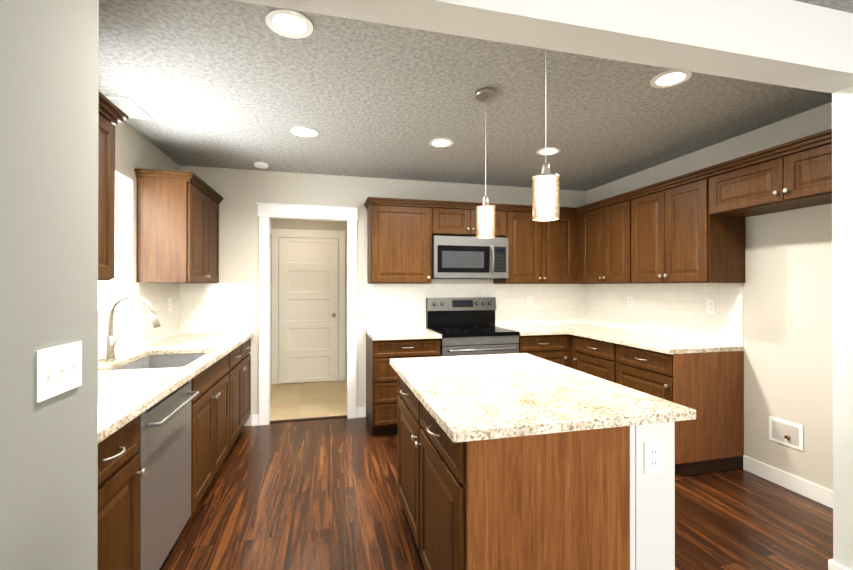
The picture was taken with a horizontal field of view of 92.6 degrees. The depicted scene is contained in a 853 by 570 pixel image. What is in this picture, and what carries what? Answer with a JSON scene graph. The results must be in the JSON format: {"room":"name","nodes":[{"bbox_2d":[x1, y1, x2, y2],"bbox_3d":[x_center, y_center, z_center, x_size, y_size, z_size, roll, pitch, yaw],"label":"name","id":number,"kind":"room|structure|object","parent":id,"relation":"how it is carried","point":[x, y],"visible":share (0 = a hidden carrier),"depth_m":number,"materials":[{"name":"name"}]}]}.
{"room":"kitchen","nodes":[
{"label":"kitchen","id":0,"kind":"room"},
{"bbox_2d":[0,0,98,569],"bbox_3d":[-0.981,0.115,-0.405,0.825,2.500,3.050,0,0,-14],"label":"wall","id":1,"kind":"structure","parent":0,"point":[49,82],"depth_m":0.96,"materials":[{"name":"grey paint"}]},
{"bbox_2d":[37,341,81,402],"bbox_3d":[-0.897,0.209,1.006,0.014,0.118,0.165,0,0,-14],"label":"switch plate","id":2,"kind":"object","parent":1,"relation":"attached to","point":[59,369],"visible":1,"depth_m":0.99,"materials":[{"name":"white plastic"}]},
{"bbox_2d":[115,120,178,305],"bbox_3d":[-2.053,0.123,2.461,0.120,2.500,3.030,0,0,-14],"label":"wall","id":3,"kind":"structure","parent":0,"point":[134,149],"depth_m":2.91,"materials":[{"name":"beige paint"}]},
{"bbox_2d":[98,92,127,280],"bbox_3d":[-1.558,-0.431,1.520,0.384,0.822,0.960,0,0,-14],"label":"upper cabinet","id":4,"kind":"object","parent":3,"relation":"attached to","point":[111,115],"visible":0.15,"depth_m":1.91,"materials":[{"name":"brown wood"}]},
{"bbox_2d":[98,177,134,312],"bbox_3d":[-2.042,-0.287,2.460,0.132,0.917,0.917,0,0,-14],"label":"window","id":5,"kind":"structure","parent":3,"relation":"in","point":[109,293],"depth_m":2.85,"materials":[{"name":"white glass"}]},
{"bbox_2d":[98,283,178,359],"bbox_3d":[-1.976,0.220,2.418,0.008,0.474,2.907,0,0,-14],"label":"backsplash","id":6,"kind":"structure","parent":3,"relation":"attached to","point":[135,327],"depth_m":3.07,"materials":[{"name":"tile"}]},
{"bbox_2d":[168,298,171,310],"bbox_3d":[-2.255,0.176,3.580,0.009,0.115,0.072,0,0,-14],"label":"electrical outlet","id":7,"kind":"object","parent":6,"relation":"attached to","point":[169,304],"visible":1,"depth_m":3.58,"materials":[{"name":"white plastic"}]},
{"bbox_2d":[134,169,222,282],"bbox_3d":[-2.031,-0.425,3.430,0.384,0.822,0.920,0,0,-14],"label":"upper cabinet","id":8,"kind":"object","parent":3,"relation":"attached to","point":[177,226],"visible":1,"depth_m":3.03,"materials":[{"name":"brown wood"}]},
{"bbox_2d":[271,219,346,383],"bbox_3d":[-1.680,0.132,5.845,1.050,2.500,0.120,0,0,-14],"label":"wall","id":9,"kind":"structure","parent":0,"point":[307,224],"depth_m":5.83,"materials":[{"name":"beige paint"}]},
{"bbox_2d":[279,237,337,383],"bbox_3d":[-1.651,0.359,5.728,0.810,2.030,0.108,0,0,-14],"label":"door","id":10,"kind":"structure","parent":9,"relation":"in","point":[308,309],"depth_m":5.75,"materials":[{"name":"white paint"}]},
{"bbox_2d":[271,229,345,383],"bbox_3d":[-1.663,0.302,5.774,1.020,2.160,0.022,0,0,-14],"label":"door frame","id":11,"kind":"structure","parent":9,"relation":"attached to","point":[301,233],"depth_m":5.73,"materials":[{"name":"white paint"}]},
{"bbox_2d":[179,165,585,425],"bbox_3d":[-0.224,0.128,4.413,4.370,2.500,0.120,0,0,-14],"label":"wall","id":12,"kind":"structure","parent":0,"point":[241,192],"depth_m":4.11,"materials":[{"name":"beige paint"}]},
{"bbox_2d":[256,202,358,425],"bbox_3d":[-1.198,0.289,4.165,0.988,2.178,0.170,0,0,-14],"label":"door frame","id":13,"kind":"structure","parent":12,"relation":"attached to","point":[267,212],"depth_m":4.09,"materials":[{"name":"white paint"}]},
{"bbox_2d":[270,415,346,422],"bbox_3d":[-1.199,1.374,4.168,0.756,0.006,0.050,0,0,-14],"label":"trim","id":14,"kind":"structure","parent":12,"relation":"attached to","point":[302,419],"depth_m":4.16,"materials":[{"name":"brown wood"}]},
{"bbox_2d":[179,283,585,333],"bbox_3d":[-0.208,0.226,4.350,4.351,0.474,0.008,0,0,-14],"label":"backsplash","id":15,"kind":"structure","parent":12,"relation":"attached to","point":[216,307],"depth_m":4.34,"materials":[{"name":"tile"}]},
{"bbox_2d":[526,295,531,304],"bbox_3d":[1.182,0.179,4.685,0.072,0.115,0.009,0,0,-14],"label":"electrical outlet","id":16,"kind":"object","parent":15,"relation":"attached to","point":[528,299],"visible":1,"depth_m":4.68,"materials":[{"name":"white plastic"}]},
{"bbox_2d":[367,201,431,283],"bbox_3d":[-0.280,-0.403,4.158,0.607,0.782,0.349,0,0,-14],"label":"upper cabinet","id":17,"kind":"object","parent":12,"relation":"attached to","point":[399,233],"depth_m":3.99,"materials":[{"name":"brown wood"}]},
{"bbox_2d":[432,205,471,236],"bbox_3d":[0.209,-0.651,4.279,0.402,0.287,0.349,0,0,-14],"label":"upper cabinet","id":18,"kind":"object","parent":12,"relation":"attached to","point":[447,220],"depth_m":4.12,"materials":[{"name":"brown wood"}]},
{"bbox_2d":[432,235,508,278],"bbox_3d":[0.419,-0.273,4.269,0.794,0.423,0.461,0,0,-14],"label":"microwave","id":19,"kind":"object","parent":18,"relation":"attached to","point":[461,257],"visible":1,"depth_m":4.09,"materials":[{"name":"grey metal"}]},
{"bbox_2d":[472,205,507,236],"bbox_3d":[0.600,-0.650,4.376,0.402,0.287,0.349,0,0,-14],"label":"upper cabinet","id":20,"kind":"object","parent":12,"relation":"attached to","point":[501,211],"depth_m":4.24,"materials":[{"name":"brown wood"}]},
{"bbox_2d":[493,209,543,283],"bbox_3d":[0.990,-0.402,4.472,0.402,0.782,0.349,0,0,-14],"label":"upper cabinet","id":21,"kind":"object","parent":12,"relation":"attached to","point":[525,237],"depth_m":4.31,"materials":[{"name":"brown wood"}]},
{"bbox_2d":[544,209,575,283],"bbox_3d":[1.409,-0.402,4.576,0.462,0.782,0.349,0,0,-14],"label":"upper cabinet","id":22,"kind":"object","parent":12,"relation":"attached to","point":[559,235],"depth_m":4.41,"materials":[{"name":"brown wood"}]},
{"bbox_2d":[99,0,852,190],"bbox_3d":[0.803,-1.157,2.538,5.700,0.060,7.900,0,0,-14],"label":"ceiling","id":23,"kind":"structure","parent":0,"point":[230,84],"depth_m":2.49,"materials":[{"name":"white paint"}]},
{"bbox_2d":[104,95,151,119],"bbox_3d":[-1.911,-1.123,2.587,0.175,0.008,0.320,0,0,-14],"label":"ceiling vent","id":24,"kind":"object","parent":23,"relation":"in","point":[129,107],"visible":0.67,"depth_m":2.57,"materials":[{"name":"white paint"}]},
{"bbox_2d":[254,162,268,168],"bbox_3d":[-1.535,-1.108,3.783,0.129,0.030,0.129,0,0,-14],"label":"smoke detector","id":25,"kind":"object","parent":23,"relation":"attached to","point":[262,165],"visible":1,"depth_m":3.74,"materials":[{"name":"white plastic"}]},
{"bbox_2d":[265,8,312,38],"bbox_3d":[-0.591,-1.125,1.760,0.196,0.006,0.196,0,0,-14],"label":"recessed light","id":26,"kind":"object","parent":23,"relation":"in","point":[289,23],"visible":0.98,"depth_m":1.75,"materials":[{"name":"white paint"}]},
{"bbox_2d":[290,126,317,136],"bbox_3d":[-0.896,-1.122,2.993,0.196,0.006,0.196,0,0,-14],"label":"recessed light","id":27,"kind":"object","parent":23,"relation":"in","point":[302,131],"visible":1,"depth_m":2.98,"materials":[{"name":"white paint"}]},
{"bbox_2d":[429,138,453,147],"bbox_3d":[0.118,-1.121,3.223,0.196,0.006,0.196,0,0,-14],"label":"recessed light","id":28,"kind":"object","parent":23,"relation":"in","point":[441,142],"visible":0.96,"depth_m":3.21,"materials":[{"name":"white paint"}]},
{"bbox_2d":[475,87,495,238],"bbox_3d":[0.346,-0.701,2.382,0.124,0.852,0.124,0,0,-14],"label":"pendant light","id":29,"kind":"object","parent":23,"relation":"hanging from","point":[485,220],"visible":1,"depth_m":2.34,"materials":[{"name":"white glass"}]},
{"bbox_2d":[532,49,559,220],"bbox_3d":[0.507,-0.703,1.732,0.124,0.852,0.124,0,0,-14],"label":"pendant light","id":30,"kind":"object","parent":23,"relation":"hanging from","point":[545,194],"visible":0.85,"depth_m":1.69,"materials":[{"name":"white glass"}]},
{"bbox_2d":[536,147,560,155],"bbox_3d":[1.026,-1.121,3.427,0.196,0.006,0.196,0,0,-14],"label":"recessed light","id":31,"kind":"object","parent":23,"relation":"in","point":[552,150],"visible":0.92,"depth_m":3.42,"materials":[{"name":"white paint"}]},
{"bbox_2d":[650,69,691,87],"bbox_3d":[1.333,-1.124,2.226,0.196,0.006,0.196,0,0,-14],"label":"recessed light","id":32,"kind":"object","parent":23,"relation":"in","point":[670,78],"visible":0.94,"depth_m":2.22,"materials":[{"name":"white paint"}]},
{"bbox_2d":[162,380,832,569],"bbox_3d":[0.803,1.403,2.531,5.700,0.060,7.900,0,0,-14],"label":"floor","id":33,"kind":"structure","parent":0,"point":[319,494],"depth_m":2.47,"materials":[{"name":"brown wood"}]},
{"bbox_2d":[97,415,145,569],"bbox_3d":[-1.378,0.928,1.307,0.633,0.874,0.467,0,0,-14],"label":"base cabinet","id":34,"kind":"object","parent":33,"relation":"on","point":[119,472],"depth_m":1.45,"materials":[{"name":"brown wood"}]},
{"bbox_2d":[98,332,253,443],"bbox_3d":[-1.657,0.475,2.496,0.664,0.035,2.907,0,0,-14],"label":"countertop","id":35,"kind":"structure","parent":34,"relation":"on","point":[125,396],"depth_m":2.07,"materials":[{"name":"beige stone"}]},
{"bbox_2d":[104,295,160,360],"bbox_3d":[-1.801,0.259,2.530,0.299,0.397,0.144,0,0,-14],"label":"faucet","id":36,"kind":"object","parent":35,"relation":"on","point":[111,344],"visible":1,"depth_m":2.46,"materials":[{"name":"silver metal"}]},
{"bbox_2d":[113,353,206,369],"bbox_3d":[-1.644,0.603,2.556,0.444,0.218,0.724,0,0,-14],"label":"sink","id":37,"kind":"object","parent":35,"relation":"in","point":[165,361],"visible":0.06,"depth_m":2.87,"materials":[{"name":"silver metal"}]},
{"bbox_2d":[135,380,198,569],"bbox_3d":[-1.482,0.931,1.848,0.676,0.872,0.625,0,0,-14],"label":"dishwasher","id":38,"kind":"object","parent":33,"relation":"on","point":[164,451],"visible":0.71,"depth_m":1.85,"materials":[{"name":"grey metal"}]},
{"bbox_2d":[171,338,250,442],"bbox_3d":[-1.912,0.934,3.461,0.633,0.874,0.909,0,0,-14],"label":"base cabinet","id":39,"kind":"object","parent":33,"relation":"on","point":[235,367],"depth_m":3.37,"materials":[{"name":"brown wood"}]},
{"bbox_2d":[191,382,232,512],"bbox_3d":[-1.695,1.061,2.584,0.633,0.616,0.898,0,0,-14],"label":"base cabinet","id":40,"kind":"object","parent":33,"relation":"on","point":[220,407],"depth_m":2.54,"materials":[{"name":"brown wood"}]},
{"bbox_2d":[366,333,440,434],"bbox_3d":[-0.242,0.936,3.997,0.635,0.874,0.670,0,0,-14],"label":"base cabinet","id":41,"kind":"object","parent":33,"relation":"on","point":[382,393],"visible":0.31,"depth_m":3.68,"materials":[{"name":"brown wood"}]},
{"bbox_2d":[366,328,441,340],"bbox_3d":[-0.245,0.480,4.001,0.636,0.035,0.664,0,0,-14],"label":"countertop","id":42,"kind":"structure","parent":41,"relation":"on","point":[398,334],"depth_m":3.77,"materials":[{"name":"beige stone"}]},
{"bbox_2d":[426,297,518,356],"bbox_3d":[0.455,0.749,4.148,0.776,1.218,0.693,0,0,-14],"label":"range","id":43,"kind":"object","parent":33,"relation":"on","point":[464,326],"visible":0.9,"depth_m":4.30,"materials":[{"name":"grey metal"}]},
{"bbox_2d":[391,365,674,569],"bbox_3d":[0.346,0.933,1.991,0.857,0.879,1.240,0,0,-14],"label":"kitchen island","id":44,"kind":"object","parent":33,"relation":"on","point":[519,461],"depth_m":1.42,"materials":[{"name":"brown wood"}]},
{"bbox_2d":[390,353,695,444],"bbox_3d":[0.376,0.474,2.000,0.924,0.036,1.300,0,0,-14],"label":"island countertop","id":45,"kind":"structure","parent":44,"relation":"on","point":[490,397],"depth_m":1.62,"materials":[{"name":"beige stone"}]},
{"bbox_2d":[644,440,661,473],"bbox_3d":[0.815,0.620,1.464,0.072,0.115,0.009,0,0,-14],"label":"outlet","id":46,"kind":"object","parent":44,"relation":"attached to","point":[652,456],"visible":1,"depth_m":1.46,"materials":[{"name":"white plastic"}]},
{"bbox_2d":[518,334,569,367],"bbox_3d":[1.110,0.937,4.351,0.580,0.874,0.633,0,0,-14],"label":"base cabinet","id":47,"kind":"object","parent":33,"relation":"on","point":[553,348],"depth_m":4.06,"materials":[{"name":"brown wood"}]},
{"bbox_2d":[570,335,613,381],"bbox_3d":[1.832,0.936,3.876,0.634,0.874,0.675,0,0,-14],"label":"base cabinet","id":48,"kind":"object","parent":33,"relation":"on","point":[593,357],"depth_m":3.76,"materials":[{"name":"brown wood"}]},
{"bbox_2d":[614,343,743,475],"bbox_3d":[1.986,0.934,3.255,0.634,0.874,0.606,0,0,-14],"label":"base cabinet","id":49,"kind":"object","parent":33,"relation":"on","point":[708,388],"depth_m":2.98,"materials":[{"name":"brown wood"}]},
{"bbox_2d":[498,324,742,353],"bbox_3d":[1.560,0.479,3.815,1.192,0.035,1.892,0,0,-14],"label":"countertop","id":50,"kind":"structure","parent":49,"relation":"on","point":[665,344],"depth_m":3.55,"materials":[{"name":"beige stone"}]},
{"bbox_2d":[232,0,852,92],"bbox_3d":[0.476,-1.005,1.452,2.895,0.250,0.150,0,0,-14],"label":"header beam","id":51,"kind":"structure","parent":0,"point":[796,44],"depth_m":1.50,"materials":[{"name":"grey paint"}]},
{"bbox_2d":[586,102,832,490],"bbox_3d":[2.305,0.126,3.540,0.120,2.500,3.030,0,0,-14],"label":"wall","id":52,"kind":"structure","parent":0,"point":[788,324],"depth_m":2.76,"materials":[{"name":"beige paint"}]},
{"bbox_2d":[576,205,599,283],"bbox_3d":[1.874,-0.403,4.302,0.349,0.782,0.445,0,0,-14],"label":"upper cabinet","id":53,"kind":"object","parent":52,"relation":"attached to","point":[587,220],"depth_m":4.28,"materials":[{"name":"brown wood"}]},
{"bbox_2d":[600,197,627,283],"bbox_3d":[1.971,-0.404,3.909,0.349,0.782,0.365,0,0,-14],"label":"upper cabinet","id":54,"kind":"object","parent":52,"relation":"attached to","point":[613,214],"depth_m":3.89,"materials":[{"name":"brown wood"}]},
{"bbox_2d":[628,185,659,282],"bbox_3d":[2.061,-0.405,3.545,0.349,0.782,0.385,0,0,-14],"label":"upper cabinet","id":55,"kind":"object","parent":52,"relation":"attached to","point":[643,208],"depth_m":3.53,"materials":[{"name":"brown wood"}]},
{"bbox_2d":[586,283,742,345],"bbox_3d":[2.135,0.225,3.960,0.008,0.474,1.888,0,0,-14],"label":"backsplash","id":56,"kind":"structure","parent":52,"relation":"attached to","point":[676,309],"depth_m":3.65,"materials":[{"name":"tile"}]},
{"bbox_2d":[627,296,632,307],"bbox_3d":[2.077,0.178,4.158,0.009,0.115,0.072,0,0,-14],"label":"electrical outlet","id":57,"kind":"object","parent":56,"relation":"attached to","point":[629,301],"visible":1,"depth_m":4.16,"materials":[{"name":"white plastic"}]},
{"bbox_2d":[707,299,715,313],"bbox_3d":[2.293,0.175,3.284,0.009,0.115,0.072,0,0,-14],"label":"electrical outlet","id":58,"kind":"object","parent":56,"relation":"attached to","point":[711,306],"visible":1,"depth_m":3.27,"materials":[{"name":"white plastic"}]},
{"bbox_2d":[660,173,744,282],"bbox_3d":[2.154,-0.406,3.171,0.349,0.782,0.385,0,0,-14],"label":"upper cabinet","id":59,"kind":"object","parent":52,"relation":"attached to","point":[688,227],"depth_m":3.04,"materials":[{"name":"brown wood"}]},
{"bbox_2d":[708,149,816,216],"bbox_3d":[2.260,-0.650,2.743,0.349,0.297,0.499,0,0,-14],"label":"upper cabinet","id":60,"kind":"object","parent":52,"relation":"attached to","point":[751,187],"depth_m":2.69,"materials":[{"name":"brown wood"}]},
{"bbox_2d":[769,416,803,450],"bbox_3d":[2.421,1.004,2.757,0.030,0.165,0.210,0,0,-14],"label":"outlet box","id":61,"kind":"object","parent":52,"relation":"attached to","point":[787,433],"visible":1,"depth_m":2.75,"materials":[{"name":"white plastic"}]},
{"bbox_2d":[743,455,832,508],"bbox_3d":[2.482,1.321,2.541,0.011,0.105,1.010,0,0,-14],"label":"baseboard","id":62,"kind":"structure","parent":52,"relation":"attached to","point":[811,490],"depth_m":2.72,"materials":[{"name":"white paint"}]},
{"bbox_2d":[780,133,831,204],"bbox_3d":[2.380,-0.651,2.258,0.349,0.297,0.500,0,0,-14],"label":"upper cabinet","id":63,"kind":"object","parent":52,"relation":"attached to","point":[806,169],"depth_m":2.35,"materials":[{"name":"brown wood"}]},
{"bbox_2d":[832,86,852,569],"bbox_3d":[2.843,0.122,2.035,1.980,2.500,0.150,0,0,-14],"label":"wall","id":64,"kind":"structure","parent":0,"point":[842,188],"depth_m":1.83,"materials":[{"name":"grey paint"}]},
{"bbox_2d":[828,559,847,569],"bbox_3d":[2.215,1.319,1.961,0.755,0.105,0.013,0,0,-14],"label":"baseboard","id":65,"kind":"structure","parent":64,"relation":"attached to","point":[832,565],"depth_m":1.85,"materials":[{"name":"white paint"}]}
]}

